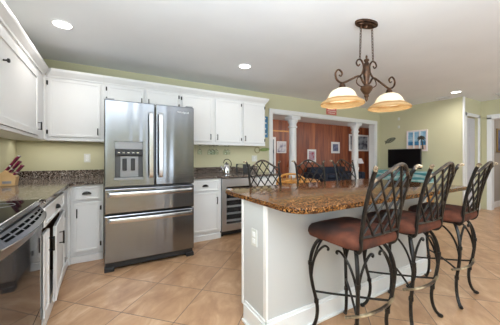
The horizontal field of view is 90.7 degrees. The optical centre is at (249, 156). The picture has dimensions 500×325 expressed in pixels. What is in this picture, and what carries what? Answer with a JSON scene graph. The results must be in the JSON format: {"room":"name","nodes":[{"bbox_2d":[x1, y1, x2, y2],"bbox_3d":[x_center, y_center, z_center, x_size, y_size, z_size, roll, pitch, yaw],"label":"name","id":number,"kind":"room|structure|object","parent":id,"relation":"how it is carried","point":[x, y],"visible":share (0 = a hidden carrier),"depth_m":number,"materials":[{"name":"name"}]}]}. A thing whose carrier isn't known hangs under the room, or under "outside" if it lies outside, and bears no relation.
{"room":"kitchen","nodes":[
{"label":"kitchen","id":0,"kind":"room"},
{"bbox_2d":[0,137,15,172],"bbox_3d":[-1.135,-0.040,-0.124,0.150,2.440,7.520,0,0,-30],"label":"wall","id":1,"kind":"structure","parent":0,"point":[7,146],"depth_m":2.74,"materials":[{"name":"green paint"}]},
{"bbox_2d":[0,0,47,140],"bbox_3d":[-2.214,-0.614,2.276,0.378,0.842,1.956,0,0,-30],"label":"upper cabinet","id":2,"kind":"object","parent":1,"relation":"attached to","point":[23,70],"visible":0.99,"depth_m":2.07,"materials":[{"name":"white paint"}]},
{"bbox_2d":[16,59,379,215],"bbox_3d":[0.342,-0.040,4.978,7.510,2.440,0.160,0,0,-30],"label":"wall","id":3,"kind":"structure","parent":0,"point":[35,155],"depth_m":3.92,"materials":[{"name":"green paint"}]},
{"bbox_2d":[13,169,103,178],"bbox_3d":[-1.966,0.225,2.394,0.926,0.100,2.003,0,0,-30],"label":"backsplash","id":4,"kind":"structure","parent":3,"relation":"attached to","point":[100,172],"depth_m":3.23,"materials":[{"name":"brown stone"}]},
{"bbox_2d":[46,68,103,141],"bbox_3d":[-2.209,-0.614,3.166,0.580,0.842,0.423,0,0,-30],"label":"upper cabinet","id":5,"kind":"object","parent":3,"relation":"attached to","point":[74,99],"visible":1,"depth_m":3.00,"materials":[{"name":"white paint"}]},
{"bbox_2d":[84,154,89,161],"bbox_3d":[-2.235,0.015,3.391,0.075,0.118,0.009,0,0,-30],"label":"wall outlet","id":6,"kind":"object","parent":3,"relation":"attached to","point":[86,156],"visible":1,"depth_m":3.39,"materials":[{"name":"white plastic"}]},
{"bbox_2d":[104,75,180,106],"bbox_3d":[-1.537,-0.828,3.554,0.968,0.415,0.423,0,0,-30],"label":"upper cabinet","id":7,"kind":"object","parent":3,"relation":"attached to","point":[122,89],"visible":0.68,"depth_m":3.38,"materials":[{"name":"white paint"}]},
{"bbox_2d":[180,86,213,144],"bbox_3d":[-0.890,-0.614,3.928,0.523,0.842,0.423,0,0,-30],"label":"upper cabinet","id":8,"kind":"object","parent":3,"relation":"attached to","point":[201,100],"visible":0.73,"depth_m":3.81,"materials":[{"name":"white paint"}]},
{"bbox_2d":[194,166,257,172],"bbox_3d":[-0.532,0.225,4.366,1.555,0.100,0.022,0,0,-30],"label":"backsplash","id":9,"kind":"structure","parent":3,"relation":"attached to","point":[196,169],"depth_m":4.28,"materials":[{"name":"brown stone"}]},
{"bbox_2d":[213,91,268,145],"bbox_3d":[-0.212,-0.614,4.319,1.038,0.842,0.423,0,0,-30],"label":"upper cabinet","id":10,"kind":"object","parent":3,"relation":"attached to","point":[238,120],"visible":1,"depth_m":4.14,"materials":[{"name":"white paint"}]},
{"bbox_2d":[252,155,256,161],"bbox_3d":[0.086,0.030,4.731,0.120,0.118,0.009,0,0,-30],"label":"wall outlet","id":11,"kind":"object","parent":3,"relation":"attached to","point":[254,157],"visible":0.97,"depth_m":4.73,"materials":[{"name":"white plastic"}]},
{"bbox_2d":[254,147,268,152],"bbox_3d":[0.236,-0.135,4.811,0.349,0.128,0.019,0,0,-30],"label":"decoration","id":12,"kind":"object","parent":3,"relation":"attached to","point":[261,149],"visible":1,"depth_m":4.80,"materials":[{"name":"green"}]},
{"bbox_2d":[265,116,267,136],"bbox_3d":[0.288,-0.590,4.836,0.135,0.410,0.027,0,0,-30],"label":"wall sign","id":13,"kind":"object","parent":3,"relation":"attached to","point":[266,118],"visible":0.51,"depth_m":4.84,"materials":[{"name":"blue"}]},
{"bbox_2d":[269,108,376,177],"bbox_3d":[1.860,0.107,5.839,3.510,2.145,0.186,0,0,-30],"label":"trim","id":14,"kind":"structure","parent":3,"relation":"attached to","point":[372,124],"depth_m":5.80,"materials":[{"name":"white paint"}]},
{"bbox_2d":[326,108,336,114],"bbox_3d":[1.904,-1.101,5.772,0.330,0.232,0.016,0,0,-30],"label":"sign","id":15,"kind":"object","parent":3,"relation":"attached to","point":[328,111],"visible":0.77,"depth_m":5.76,"materials":[{"name":"red paint"}]},
{"bbox_2d":[4,0,499,108],"bbox_3d":[4.135,-1.310,2.918,12.320,0.100,7.520,0,0,-30],"label":"ceiling","id":16,"kind":"structure","parent":0,"point":[432,49],"depth_m":2.67,"materials":[{"name":"white paint"}]},
{"bbox_2d":[50,19,73,29],"bbox_3d":[-1.780,-1.256,2.344,0.180,0.007,0.180,0,0,-30],"label":"recessed light","id":17,"kind":"object","parent":16,"relation":"in","point":[58,23],"visible":1,"depth_m":2.34,"materials":[{"name":"white paint"}]},
{"bbox_2d":[238,64,250,68],"bbox_3d":[-0.071,-1.256,3.423,0.180,0.007,0.180,0,0,-30],"label":"recessed light","id":18,"kind":"object","parent":16,"relation":"in","point":[243,66],"visible":1,"depth_m":3.42,"materials":[{"name":"white paint"}]},
{"bbox_2d":[320,19,411,111],"bbox_3d":[1.093,-0.865,2.317,0.934,0.791,0.380,0,0,-19],"label":"pendant","id":19,"kind":"object","parent":16,"relation":"hanging from","point":[343,97],"visible":1,"depth_m":2.30,"materials":[{"name":"brown metal"}]},
{"bbox_2d":[436,96,455,99],"bbox_3d":[4.170,-1.254,5.277,0.260,0.011,0.270,0,0,-30],"label":"ceiling vent","id":20,"kind":"object","parent":16,"relation":"in","point":[447,97],"visible":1,"depth_m":5.28,"materials":[{"name":"white metal"}]},
{"bbox_2d":[46,207,499,324],"bbox_3d":[4.135,1.230,2.918,12.320,0.100,7.520,0,0,-30],"label":"floor","id":21,"kind":"structure","parent":0,"point":[204,287],"depth_m":2.17,"materials":[{"name":"beige tile"}]},
{"bbox_2d":[0,199,46,324],"bbox_3d":[-1.375,0.723,1.123,0.661,0.912,0.770,0,0,-30],"label":"range","id":22,"kind":"object","parent":21,"relation":"on","point":[21,221],"visible":1,"depth_m":1.21,"materials":[{"name":"grey metal"}]},
{"bbox_2d":[0,199,41,230],"bbox_3d":[-1.402,0.280,1.107,0.598,0.025,0.770,0,0,-30],"label":"cooktop","id":23,"kind":"object","parent":22,"relation":"in","point":[11,212],"depth_m":1.27,"materials":[{"name":"metal"}]},
{"bbox_2d":[40,186,70,324],"bbox_3d":[-2.075,0.744,2.330,0.670,0.871,2.001,0,0,-30],"label":"base cabinet","id":24,"kind":"object","parent":21,"relation":"on","point":[56,228],"visible":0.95,"depth_m":1.95,"materials":[{"name":"white paint"}]},
{"bbox_2d":[0,169,103,203],"bbox_3d":[-1.964,0.240,2.394,0.928,0.131,2.006,0,0,-30],"label":"countertop","id":25,"kind":"structure","parent":24,"relation":"on","point":[44,185],"depth_m":2.66,"materials":[{"name":"brown stone"}]},
{"bbox_2d":[0,170,18,185],"bbox_3d":[-2.343,0.199,2.364,0.180,0.150,0.112,0,0,-30],"label":"knife block","id":26,"kind":"object","parent":25,"relation":"on","point":[6,178],"visible":0.91,"depth_m":2.34,"materials":[{"name":"brown wood"}]},
{"bbox_2d":[5,155,19,170],"bbox_3d":[-2.285,0.058,2.376,0.114,0.155,0.028,0,0,-30],"label":"kitchen knife","id":27,"kind":"object","parent":26,"relation":"in","point":[18,156],"visible":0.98,"depth_m":2.37,"materials":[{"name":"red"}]},
{"bbox_2d":[8,161,19,172],"bbox_3d":[-2.269,0.095,2.377,0.092,0.122,0.028,0,0,-30],"label":"kitchen knife","id":28,"kind":"object","parent":26,"relation":"in","point":[17,162],"visible":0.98,"depth_m":2.37,"materials":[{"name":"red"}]},
{"bbox_2d":[13,165,22,174],"bbox_3d":[-2.248,0.127,2.390,0.081,0.105,0.028,0,0,-30],"label":"kitchen knife","id":29,"kind":"object","parent":26,"relation":"in","point":[20,166],"visible":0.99,"depth_m":2.39,"materials":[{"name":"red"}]},
{"bbox_2d":[71,182,103,263],"bbox_3d":[-2.003,0.744,3.077,0.308,0.871,0.781,0,0,-30],"label":"base cabinet","id":30,"kind":"object","parent":21,"relation":"on","point":[87,201],"visible":1,"depth_m":2.78,"materials":[{"name":"white paint"}]},
{"bbox_2d":[104,98,193,272],"bbox_3d":[-1.244,0.287,3.024,0.926,1.784,0.839,0,0,-30],"label":"refrigerator","id":31,"kind":"object","parent":21,"relation":"on","point":[149,148],"visible":1,"depth_m":2.69,"materials":[{"name":"grey metal"}]},
{"bbox_2d":[115,141,142,149],"bbox_3d":[-1.291,-0.121,2.634,0.270,0.083,0.040,0,0,-30],"label":"control panel","id":32,"kind":"object","parent":31,"relation":"attached to","point":[119,145],"depth_m":2.62,"materials":[{"name":"grey metal"}]},
{"bbox_2d":[192,178,220,242],"bbox_3d":[-0.804,0.744,3.769,0.487,0.871,0.781,0,0,-30],"label":"base cabinet","id":33,"kind":"object","parent":21,"relation":"on","point":[207,192],"visible":0.59,"depth_m":3.48,"materials":[{"name":"white paint"}]},
{"bbox_2d":[220,177,256,235],"bbox_3d":[-0.321,0.749,4.041,0.604,0.861,0.700,0,0,-30],"label":"wine cooler","id":34,"kind":"object","parent":21,"relation":"on","point":[231,206],"visible":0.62,"depth_m":3.70,"materials":[{"name":"silver metal"}]},
{"bbox_2d":[227,204,241,207],"bbox_3d":[-0.161,0.736,3.764,0.444,0.028,0.020,0,0,-30],"label":"shelf","id":35,"kind":"object","parent":34,"relation":"attached to","point":[228,205],"depth_m":3.72,"materials":[{"name":"grey metal"}]},
{"bbox_2d":[227,211,241,214],"bbox_3d":[-0.161,0.841,3.764,0.444,0.028,0.020,0,0,-30],"label":"shelf","id":36,"kind":"object","parent":34,"relation":"attached to","point":[228,212],"depth_m":3.72,"materials":[{"name":"grey metal"}]},
{"bbox_2d":[227,218,241,221],"bbox_3d":[-0.161,0.946,3.764,0.444,0.028,0.020,0,0,-30],"label":"shelf","id":37,"kind":"object","parent":34,"relation":"attached to","point":[228,219],"depth_m":3.72,"materials":[{"name":"grey metal"}]},
{"bbox_2d":[243,160,280,186],"bbox_3d":[0.233,0.603,2.546,0.476,1.149,0.532,0,0,-20],"label":"bar stool","id":38,"kind":"object","parent":21,"relation":"on","point":[261,161],"visible":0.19,"depth_m":2.73,"materials":[{"name":"metal"}]},
{"bbox_2d":[257,176,277,185],"bbox_3d":[0.116,0.744,4.321,0.418,0.871,0.747,0,0,-30],"label":"base cabinet","id":39,"kind":"object","parent":21,"relation":"on","point":[264,179],"visible":0.1,"depth_m":3.98,"materials":[{"name":"white paint"}]},
{"bbox_2d":[194,166,281,178],"bbox_3d":[-0.344,0.240,4.041,1.555,0.131,0.773,0,0,-30],"label":"countertop","id":40,"kind":"structure","parent":39,"relation":"on","point":[199,172],"depth_m":4.12,"materials":[{"name":"brown stone"}]},
{"bbox_2d":[220,159,231,173],"bbox_3d":[-0.394,0.152,4.068,0.156,0.244,0.156,0,0,15],"label":"kettle","id":41,"kind":"object","parent":40,"relation":"on","point":[226,169],"visible":1,"depth_m":4.03,"materials":[{"name":"silver metal"}]},
{"bbox_2d":[236,164,249,172],"bbox_3d":[-0.117,0.196,4.242,0.136,0.152,0.295,0,0,-30],"label":"toaster","id":42,"kind":"object","parent":40,"relation":"on","point":[242,168],"visible":0.76,"depth_m":4.16,"materials":[{"name":"silver metal"}]},
{"bbox_2d":[276,173,306,184],"bbox_3d":[0.624,0.698,3.540,0.432,0.964,0.479,0,0,18],"label":"wooden chair","id":43,"kind":"object","parent":21,"relation":"on","point":[286,174],"visible":0.26,"depth_m":3.33,"materials":[{"name":"brown wood"}]},
{"bbox_2d":[285,116,299,177],"bbox_3d":[0.916,0.157,5.313,0.256,2.045,0.263,0,0,-30],"label":"column","id":44,"kind":"structure","parent":21,"relation":"on","point":[292,120],"depth_m":5.24,"materials":[{"name":"white paint"}]},
{"bbox_2d":[278,178,319,183],"bbox_3d":[0.826,0.785,4.310,0.760,0.780,0.760,0,0,-30],"label":"dining table","id":45,"kind":"object","parent":21,"relation":"on","point":[284,179],"visible":0.08,"depth_m":4.15,"materials":[{"name":"brown wood"}]},
{"bbox_2d":[292,159,325,182],"bbox_3d":[0.803,0.603,2.928,0.476,1.149,0.532,0,0,-10],"label":"bar stool","id":46,"kind":"object","parent":21,"relation":"on","point":[308,160],"visible":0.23,"depth_m":3.12,"materials":[{"name":"metal"}]},
{"bbox_2d":[242,198,430,324],"bbox_3d":[0.892,0.744,2.183,2.056,0.871,0.352,0,0,-30],"label":"kitchen island","id":47,"kind":"object","parent":21,"relation":"on","point":[277,245],"visible":0.52,"depth_m":1.73,"materials":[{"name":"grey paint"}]},
{"bbox_2d":[251,228,256,246],"bbox_3d":[0.029,0.547,1.680,0.006,0.115,0.070,0,0,-30],"label":"outlet plate","id":48,"kind":"object","parent":47,"relation":"attached to","point":[253,230],"depth_m":1.68,"materials":[{"name":"white plastic"}]},
{"bbox_2d":[225,178,466,213],"bbox_3d":[0.896,0.290,2.226,2.082,0.031,1.010,0,0,-30],"label":"island countertop","id":49,"kind":"structure","parent":47,"relation":"on","point":[326,196],"depth_m":1.81,"materials":[{"name":"brown stone"}]},
{"bbox_2d":[330,159,356,180],"bbox_3d":[1.441,0.603,3.350,0.476,1.149,0.532,0,0,-26],"label":"bar stool","id":50,"kind":"object","parent":21,"relation":"on","point":[341,160],"visible":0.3,"depth_m":3.53,"materials":[{"name":"metal"}]},
{"bbox_2d":[348,122,361,179],"bbox_3d":[2.691,0.157,6.338,0.256,2.045,0.263,0,0,-30],"label":"column","id":51,"kind":"structure","parent":21,"relation":"on","point":[355,126],"depth_m":6.26,"materials":[{"name":"white paint"}]},
{"bbox_2d":[308,162,422,324],"bbox_3d":[0.674,0.603,1.537,0.476,1.149,0.532,0,0,-31],"label":"bar stool","id":52,"kind":"object","parent":21,"relation":"on","point":[357,235],"visible":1,"depth_m":1.43,"materials":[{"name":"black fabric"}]},
{"bbox_2d":[372,169,433,201],"bbox_3d":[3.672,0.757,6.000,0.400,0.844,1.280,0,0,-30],"label":"sofa","id":53,"kind":"object","parent":21,"relation":"on","point":[418,176],"visible":0.09,"depth_m":5.57,"materials":[{"name":"fabric"}]},
{"bbox_2d":[360,161,464,324],"bbox_3d":[1.163,0.603,1.819,0.476,1.149,0.532,0,0,-31],"label":"bar stool","id":54,"kind":"object","parent":21,"relation":"on","point":[412,224],"visible":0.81,"depth_m":1.68,"materials":[{"name":"metal"}]},
{"bbox_2d":[406,161,497,309],"bbox_3d":[1.711,0.603,2.118,0.476,1.149,0.533,0,0,-34],"label":"bar stool","id":55,"kind":"object","parent":21,"relation":"on","point":[456,215],"visible":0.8,"depth_m":1.97,"materials":[{"name":"metal"}]},
{"bbox_2d":[273,119,368,184],"bbox_3d":[1.907,-0.070,9.357,9.740,2.500,0.100,0,0,-30],"label":"wall","id":56,"kind":"structure","parent":0,"point":[319,137],"depth_m":9.76,"materials":[{"name":"red wood"}]},
{"bbox_2d":[273,137,275,172],"bbox_3d":[0.651,0.065,8.543,0.570,1.530,0.055,0,0,-30],"label":"window","id":57,"kind":"structure","parent":56,"relation":"in","point":[274,138],"depth_m":8.63,"materials":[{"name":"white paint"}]},
{"bbox_2d":[277,141,285,152],"bbox_3d":[1.126,-0.350,8.830,0.420,0.420,0.026,0,0,-30],"label":"framed picture","id":58,"kind":"object","parent":56,"relation":"attached to","point":[281,145],"visible":1,"depth_m":8.83,"materials":[{"name":"white"}]},
{"bbox_2d":[307,149,315,161],"bbox_3d":[2.386,-0.048,9.557,0.450,0.495,0.026,0,0,-30],"label":"framed picture","id":59,"kind":"object","parent":56,"relation":"attached to","point":[311,153],"visible":0.76,"depth_m":9.55,"materials":[{"name":"white"}]},
{"bbox_2d":[309,151,314,159],"bbox_3d":[2.383,-0.048,9.562,0.300,0.345,0.012,0,0,-30],"label":"print","id":60,"kind":"object","parent":59,"relation":"attached to","point":[311,153],"depth_m":9.58},
{"bbox_2d":[331,142,339,152],"bbox_3d":[3.533,-0.388,10.220,0.500,0.465,0.026,0,0,-30],"label":"framed picture","id":61,"kind":"object","parent":56,"relation":"attached to","point":[335,146],"visible":1,"depth_m":10.22,"materials":[{"name":"white"}]},
{"bbox_2d":[333,144,337,150],"bbox_3d":[3.531,-0.388,10.224,0.330,0.295,0.012,0,0,-30],"label":"print","id":62,"kind":"object","parent":61,"relation":"attached to","point":[335,146],"depth_m":10.22},
{"bbox_2d":[349,134,368,150],"bbox_3d":[4.846,-0.625,10.977,1.330,0.730,0.026,0,0,-30],"label":"framed picture","id":63,"kind":"object","parent":56,"relation":"attached to","point":[363,140],"visible":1,"depth_m":11.06,"materials":[{"name":"white"}]},
{"bbox_2d":[273,115,368,127],"bbox_3d":[2.602,-1.370,8.153,9.740,0.100,3.080,0,0,-30],"label":"ceiling","id":64,"kind":"structure","parent":0,"point":[274,117],"depth_m":9.18,"materials":[{"name":"white paint"}]},
{"bbox_2d":[388,148,421,170],"bbox_3d":[3.717,0.069,5.962,0.160,0.528,0.770,0,0,-30],"label":"television","id":65,"kind":"object","parent":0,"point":[411,157],"visible":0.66,"depth_m":5.91,"materials":[{"name":"black plastic"}]},
{"bbox_2d":[380,97,461,205],"bbox_3d":[4.032,-0.040,5.977,0.120,2.440,1.800,0,0,-30],"label":"wall","id":66,"kind":"structure","parent":0,"point":[442,119],"depth_m":5.60,"materials":[{"name":"green paint"}]},
{"bbox_2d":[385,137,395,143],"bbox_3d":[3.663,-0.422,6.464,0.017,0.169,0.288,0,0,-30],"label":"fish decoration","id":67,"kind":"object","parent":66,"relation":"attached to","point":[386,141],"visible":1,"depth_m":6.45,"materials":[{"name":"grey wood"}]},
{"bbox_2d":[406,129,427,150],"bbox_3d":[3.982,-0.388,5.900,0.037,0.505,0.462,0,0,-30],"label":"picture","id":68,"kind":"object","parent":66,"relation":"attached to","point":[415,139],"visible":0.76,"depth_m":5.89,"materials":[{"name":"white"}]},
{"bbox_2d":[462,97,480,208],"bbox_3d":[4.826,-0.040,5.442,0.960,2.440,0.120,0,0,-30],"label":"wall","id":69,"kind":"structure","parent":0,"point":[472,106],"depth_m":5.52,"materials":[{"name":"green paint"}]},
{"bbox_2d":[463,96,464,199],"bbox_3d":[4.462,-0.040,5.151,0.051,2.440,0.030,0,0,-30],"label":"trim","id":70,"kind":"structure","parent":69,"relation":"attached to","point":[463,96],"depth_m":5.14,"materials":[{"name":"white paint"}]},
{"bbox_2d":[467,118,474,207],"bbox_3d":[4.808,0.155,5.413,0.620,2.030,0.092,0,0,-30],"label":"door","id":71,"kind":"structure","parent":69,"relation":"in","point":[470,121],"depth_m":5.43,"materials":[{"name":"grey paint"}]},
{"bbox_2d":[465,112,479,209],"bbox_3d":[4.836,0.120,5.364,0.760,2.120,0.025,0,0,-30],"label":"trim","id":72,"kind":"structure","parent":69,"relation":"attached to","point":[466,113],"depth_m":5.18,"materials":[{"name":"white paint"}]},
{"bbox_2d":[481,99,499,208],"bbox_3d":[6.678,-0.040,3.313,0.120,2.440,5.660,0,0,-30],"label":"wall","id":73,"kind":"structure","parent":0,"point":[490,107],"depth_m":5.57,"materials":[{"name":"green paint"}]},
{"bbox_2d":[487,114,499,209],"bbox_3d":[5.651,0.120,5.093,0.160,2.120,1.110,0,0,-30],"label":"trim","id":74,"kind":"structure","parent":73,"relation":"attached to","point":[490,118],"depth_m":5.49,"materials":[{"name":"white paint"}]},
{"bbox_2d":[494,119,499,201],"bbox_3d":[6.901,-0.040,6.548,3.500,2.440,0.160,0,0,-30],"label":"wall","id":75,"kind":"structure","parent":0,"point":[496,121],"depth_m":5.83,"materials":[{"name":"beige paint"}]},
{"bbox_2d":[494,200,499,207],"bbox_3d":[6.954,1.110,6.475,3.480,0.140,0.020,0,0,-30],"label":"baseboard","id":76,"kind":"structure","parent":75,"relation":"attached to","point":[496,203],"depth_m":5.79,"materials":[{"name":"white paint"}]},
{"bbox_2d":[496,128,499,151],"bbox_3d":[6.052,-0.395,5.947,0.570,0.550,0.026,0,0,-30],"label":"framed picture","id":77,"kind":"object","parent":75,"relation":"attached to","point":[497,129],"visible":1,"depth_m":5.81,"materials":[{"name":"gold metal"}]},
{"bbox_2d":[498,130,499,150],"bbox_3d":[6.050,-0.395,5.951,0.510,0.490,0.012,0,0,-30],"label":"print","id":78,"kind":"object","parent":77,"relation":"attached to","point":[498,130],"depth_m":5.87},
{"bbox_3d":[2.602,1.230,8.153,9.740,0.100,3.080,0,0,-30],"label":"floor","id":79,"kind":"structure","parent":0,"visible":0},
{"bbox_2d":[303,166,364,181],"bbox_3d":[3.181,0.779,9.290,2.200,0.799,1.050,0,0,-30],"label":"sofa","id":80,"kind":"object","parent":79,"relation":"on","point":[330,175],"visible":0.47,"depth_m":9.07,"materials":[{"name":"blue fabric"}]},
{"bbox_2d":[328,174,339,178],"bbox_3d":[2.749,0.690,8.879,0.560,0.140,0.770,0,0,-30],"label":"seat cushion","id":81,"kind":"object","parent":80,"relation":"on","point":[330,176],"depth_m":8.53,"materials":[{"name":"blue fabric"}]},
{"bbox_2d":[326,173,350,177],"bbox_3d":[3.251,0.690,9.169,0.560,0.140,0.770,0,0,-30],"label":"seat cushion","id":82,"kind":"object","parent":80,"relation":"on","point":[340,174],"depth_m":8.91,"materials":[{"name":"blue fabric"}]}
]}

